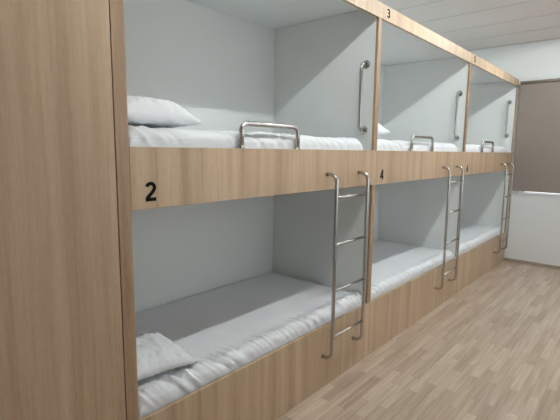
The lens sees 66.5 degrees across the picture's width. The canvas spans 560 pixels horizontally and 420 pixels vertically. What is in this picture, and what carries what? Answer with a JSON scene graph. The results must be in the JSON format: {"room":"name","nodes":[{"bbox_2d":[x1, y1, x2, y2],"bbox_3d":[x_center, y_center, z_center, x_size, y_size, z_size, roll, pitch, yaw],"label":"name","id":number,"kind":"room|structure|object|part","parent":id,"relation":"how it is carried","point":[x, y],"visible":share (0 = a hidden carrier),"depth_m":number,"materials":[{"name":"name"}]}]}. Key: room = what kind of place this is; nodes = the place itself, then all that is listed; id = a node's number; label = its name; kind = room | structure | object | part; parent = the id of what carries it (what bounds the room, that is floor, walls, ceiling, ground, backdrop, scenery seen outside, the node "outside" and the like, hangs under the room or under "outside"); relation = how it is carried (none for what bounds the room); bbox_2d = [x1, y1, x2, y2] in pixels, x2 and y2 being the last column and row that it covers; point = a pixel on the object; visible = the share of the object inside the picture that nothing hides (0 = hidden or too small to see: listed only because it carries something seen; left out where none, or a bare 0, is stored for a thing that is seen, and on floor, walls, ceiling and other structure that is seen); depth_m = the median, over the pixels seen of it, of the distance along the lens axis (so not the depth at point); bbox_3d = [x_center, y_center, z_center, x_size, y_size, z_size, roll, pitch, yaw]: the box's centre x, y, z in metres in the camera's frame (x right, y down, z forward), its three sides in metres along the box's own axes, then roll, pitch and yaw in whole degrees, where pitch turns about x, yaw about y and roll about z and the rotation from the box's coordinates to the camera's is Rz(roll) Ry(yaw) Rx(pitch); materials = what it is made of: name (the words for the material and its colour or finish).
{"room":"dormitory","nodes":[
{"label":"dormitory","id":0,"kind":"room"},
{"bbox_2d":[276,260,559,419],"bbox_3d":[1.236,1.319,2.595,4.170,0.100,8.915,7,10,40],"label":"floor","id":1,"kind":"structure","parent":0,"point":[491,350],"depth_m":3.24,"materials":[{"name":"brown wood"}]},
{"bbox_2d":[0,0,138,419],"bbox_3d":[-1.384,0.049,1.567,1.002,2.640,1.255,7,10,40],"label":"wood panel","id":2,"kind":"object","parent":1,"relation":"on","point":[68,328],"visible":1,"depth_m":1.51,"materials":[{"name":"brown wood"}]},
{"bbox_2d":[123,0,382,419],"bbox_3d":[-0.283,-0.104,2.757,1.088,2.640,1.998,7,10,40],"label":"bunk bed","id":3,"kind":"object","parent":1,"relation":"on","point":[204,219],"visible":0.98,"depth_m":3.11,"materials":[{"name":"white paint"}]},
{"bbox_3d":[-0.689,-0.147,3.108,0.012,2.620,1.998,7,10,40],"label":"panel","id":4,"kind":"part","parent":3,"relation":"part of","materials":[{"name":"white laminate"}]},
{"bbox_2d":[128,125,362,149],"bbox_3d":[-0.357,-0.409,2.697,0.954,0.148,1.830,7,10,40],"label":"mattress","id":5,"kind":"object","parent":3,"relation":"on","point":[139,136],"visible":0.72,"depth_m":2.10,"materials":[{"name":"white fabric"}]},
{"bbox_2d":[127,96,202,127],"bbox_3d":[-0.682,-0.477,2.088,0.450,0.142,0.420,-5,10,-43],"label":"pillow","id":6,"kind":"object","parent":5,"relation":"on","point":[149,112],"visible":0.67,"depth_m":1.98,"materials":[{"name":"white fabric"}]},
{"bbox_2d":[135,272,360,418],"bbox_3d":[-0.341,0.727,2.888,0.955,0.120,1.918,7,10,40],"label":"mattress","id":7,"kind":"object","parent":3,"relation":"on","point":[225,329],"visible":0.77,"depth_m":2.72,"materials":[{"name":"white fabric"}]},
{"bbox_2d":[136,330,196,379],"bbox_3d":[-0.700,0.713,2.179,0.360,0.121,0.460,-7,11,-43],"label":"pillow","id":8,"kind":"object","parent":7,"relation":"on","point":[156,353],"visible":0.68,"depth_m":2.08,"materials":[{"name":"white fabric"}]},
{"bbox_3d":[-0.045,-0.399,2.304,0.027,0.140,0.477,7,10,40],"label":"guard rail","id":9,"kind":"part","parent":3,"relation":"part of","materials":[{"name":"silver metal"}]},
{"bbox_3d":[-0.309,-1.407,2.612,0.978,0.019,1.998,7,10,40],"label":"panel","id":10,"kind":"part","parent":3,"relation":"part of","materials":[{"name":"white paint"}]},
{"bbox_3d":[0.321,-0.192,3.519,0.966,2.619,0.042,7,10,40],"label":"panel","id":11,"kind":"part","parent":3,"relation":"part of","materials":[{"name":"white laminate"}]},
{"bbox_3d":[0.325,0.384,2.768,0.088,1.250,0.025,7,10,40],"label":"rail","id":12,"kind":"part","parent":3,"relation":"part of","materials":[{"name":"silver metal"}]},
{"bbox_3d":[0.578,0.346,3.056,0.088,1.250,0.025,7,10,40],"label":"rail","id":13,"kind":"part","parent":3,"relation":"part of","materials":[{"name":"silver metal"}]},
{"bbox_3d":[0.688,0.266,3.256,0.019,0.916,0.049,7,10,40],"label":"post","id":14,"kind":"part","parent":3,"relation":"part of","materials":[{"name":"brown wood"}]},
{"bbox_3d":[0.701,-0.901,3.094,0.019,0.929,0.049,7,10,40],"label":"post","id":15,"kind":"part","parent":3,"relation":"part of","materials":[{"name":"brown wood"}]},
{"bbox_2d":[368,4,472,354],"bbox_3d":[1.027,-0.296,4.250,1.088,2.640,1.987,7,10,40],"label":"bunk bed","id":16,"kind":"object","parent":1,"relation":"on","point":[424,87],"visible":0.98,"depth_m":4.67,"materials":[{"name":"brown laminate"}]},
{"bbox_3d":[0.621,-0.340,4.600,0.012,2.620,1.987,7,10,40],"label":"panel","id":17,"kind":"part","parent":16,"relation":"part of","materials":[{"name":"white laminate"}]},
{"bbox_2d":[370,240,452,300],"bbox_3d":[0.967,0.541,4.382,0.951,0.107,1.907,7,10,40],"label":"mattress","id":18,"kind":"object","parent":16,"relation":"on","point":[394,264],"visible":0.54,"depth_m":4.29,"materials":[{"name":"white fabric"}]},
{"bbox_2d":[374,139,457,151],"bbox_3d":[0.951,-0.601,4.189,0.952,0.146,1.819,7,10,40],"label":"mattress","id":19,"kind":"object","parent":16,"relation":"on","point":[382,145],"visible":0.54,"depth_m":3.70,"materials":[{"name":"white fabric"}]},
{"bbox_2d":[377,123,389,134],"bbox_3d":[0.624,-0.682,3.574,0.449,0.160,0.420,-7,11,-43],"label":"pillow","id":20,"kind":"object","parent":19,"relation":"on","point":[381,130],"visible":0.04,"depth_m":3.53,"materials":[{"name":"white fabric"}]},
{"bbox_3d":[1.000,-1.600,4.105,0.978,0.019,1.987,7,10,40],"label":"panel","id":21,"kind":"part","parent":16,"relation":"part of","materials":[{"name":"white paint"}]},
{"bbox_3d":[1.268,-0.593,3.800,0.027,0.140,0.477,7,10,40],"label":"guard rail","id":22,"kind":"part","parent":16,"relation":"part of","materials":[{"name":"silver metal"}]},
{"bbox_3d":[1.627,-0.384,5.008,0.966,2.619,0.042,7,10,40],"label":"panel","id":23,"kind":"part","parent":16,"relation":"part of","materials":[{"name":"white laminate"}]},
{"bbox_3d":[1.615,0.194,4.238,0.088,1.250,0.025,7,10,40],"label":"rail","id":24,"kind":"part","parent":16,"relation":"part of","materials":[{"name":"silver metal"}]},
{"bbox_3d":[1.868,0.157,4.526,0.088,1.250,0.025,7,10,40],"label":"rail","id":25,"kind":"part","parent":16,"relation":"part of","materials":[{"name":"silver metal"}]},
{"bbox_3d":[1.994,0.073,4.744,0.019,0.916,0.049,7,10,40],"label":"post","id":26,"kind":"part","parent":16,"relation":"part of","materials":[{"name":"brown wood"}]},
{"bbox_3d":[2.006,-1.093,4.582,0.019,0.929,0.049,7,10,40],"label":"post","id":27,"kind":"part","parent":16,"relation":"part of","materials":[{"name":"brown wood"}]},
{"bbox_2d":[456,54,518,292],"bbox_3d":[2.358,-0.492,5.766,1.088,2.640,2.064,7,10,40],"label":"bunk bed","id":28,"kind":"object","parent":1,"relation":"on","point":[486,197],"visible":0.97,"depth_m":6.21,"materials":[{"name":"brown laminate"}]},
{"bbox_2d":[458,223,502,254],"bbox_3d":[2.298,0.345,5.899,0.950,0.106,1.984,7,10,40],"label":"mattress","id":29,"kind":"object","parent":28,"relation":"on","point":[471,236],"visible":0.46,"depth_m":5.77,"materials":[{"name":"white fabric"}]},
{"bbox_2d":[466,144,507,152],"bbox_3d":[2.282,-0.796,5.707,0.951,0.145,1.896,7,10,40],"label":"mattress","id":30,"kind":"object","parent":28,"relation":"on","point":[469,147],"visible":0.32,"depth_m":5.31,"materials":[{"name":"white fabric"}]},
{"bbox_3d":[2.573,-0.785,5.288,0.027,0.140,0.477,7,10,40],"label":"guard rail","id":31,"kind":"part","parent":28,"relation":"part of","materials":[{"name":"silver metal"}]},
{"bbox_3d":[2.331,-1.796,5.622,0.978,0.019,2.064,7,10,40],"label":"panel","id":32,"kind":"part","parent":28,"relation":"part of","materials":[{"name":"white paint"}]},
{"bbox_3d":[2.983,-0.584,6.553,0.966,2.619,0.042,7,10,40],"label":"panel","id":33,"kind":"part","parent":28,"relation":"part of","materials":[{"name":"white laminate"}]},
{"bbox_3d":[3.010,-0.011,5.827,0.088,1.250,0.025,7,10,40],"label":"rail","id":34,"kind":"part","parent":28,"relation":"part of","materials":[{"name":"silver metal"}]},
{"bbox_3d":[3.240,-0.045,6.089,0.088,1.250,0.025,7,10,40],"label":"rail","id":35,"kind":"part","parent":28,"relation":"part of","materials":[{"name":"silver metal"}]},
{"bbox_3d":[3.359,-0.128,6.300,0.019,0.916,0.021,7,10,40],"label":"post","id":36,"kind":"part","parent":28,"relation":"part of","materials":[{"name":"brown wood"}]},
{"bbox_3d":[3.372,-1.294,6.138,0.019,0.929,0.021,7,10,40],"label":"post","id":37,"kind":"part","parent":28,"relation":"part of","materials":[{"name":"brown wood"}]},
{"bbox_2d":[377,0,559,50],"bbox_3d":[1.271,-1.883,2.150,4.170,0.118,8.915,7,10,40],"label":"ceiling","id":38,"kind":"structure","parent":0,"point":[472,25],"depth_m":4.97,"materials":[{"name":"white paint"}]},
{"bbox_2d":[469,39,559,265],"bbox_3d":[4.167,-0.715,5.691,3.930,3.142,0.200,7,10,40],"label":"wall","id":39,"kind":"structure","parent":0,"point":[534,222],"depth_m":6.08,"materials":[{"name":"white paint"}]},
{"bbox_2d":[504,257,559,268],"bbox_3d":[4.469,0.879,5.490,2.898,0.045,0.012,7,10,40],"label":"baseboard","id":40,"kind":"structure","parent":39,"relation":"attached to","point":[505,259],"depth_m":6.18,"materials":[{"name":"beige laminate"}]},
{"bbox_2d":[512,78,559,193],"bbox_3d":[4.147,-0.956,5.494,2.011,1.552,0.075,7,10,40],"label":"roller blind","id":41,"kind":"object","parent":39,"relation":"attached to","point":[536,164],"visible":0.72,"depth_m":5.96,"materials":[{"name":"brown fabric"}]},
{"bbox_2d":[520,191,559,195],"bbox_3d":[4.228,-0.914,5.579,1.830,1.513,0.149,7,10,40],"label":"window","id":42,"kind":"structure","parent":39,"relation":"in","point":[521,191],"depth_m":6.12,"materials":[{"name":"grey paint"}]}
]}

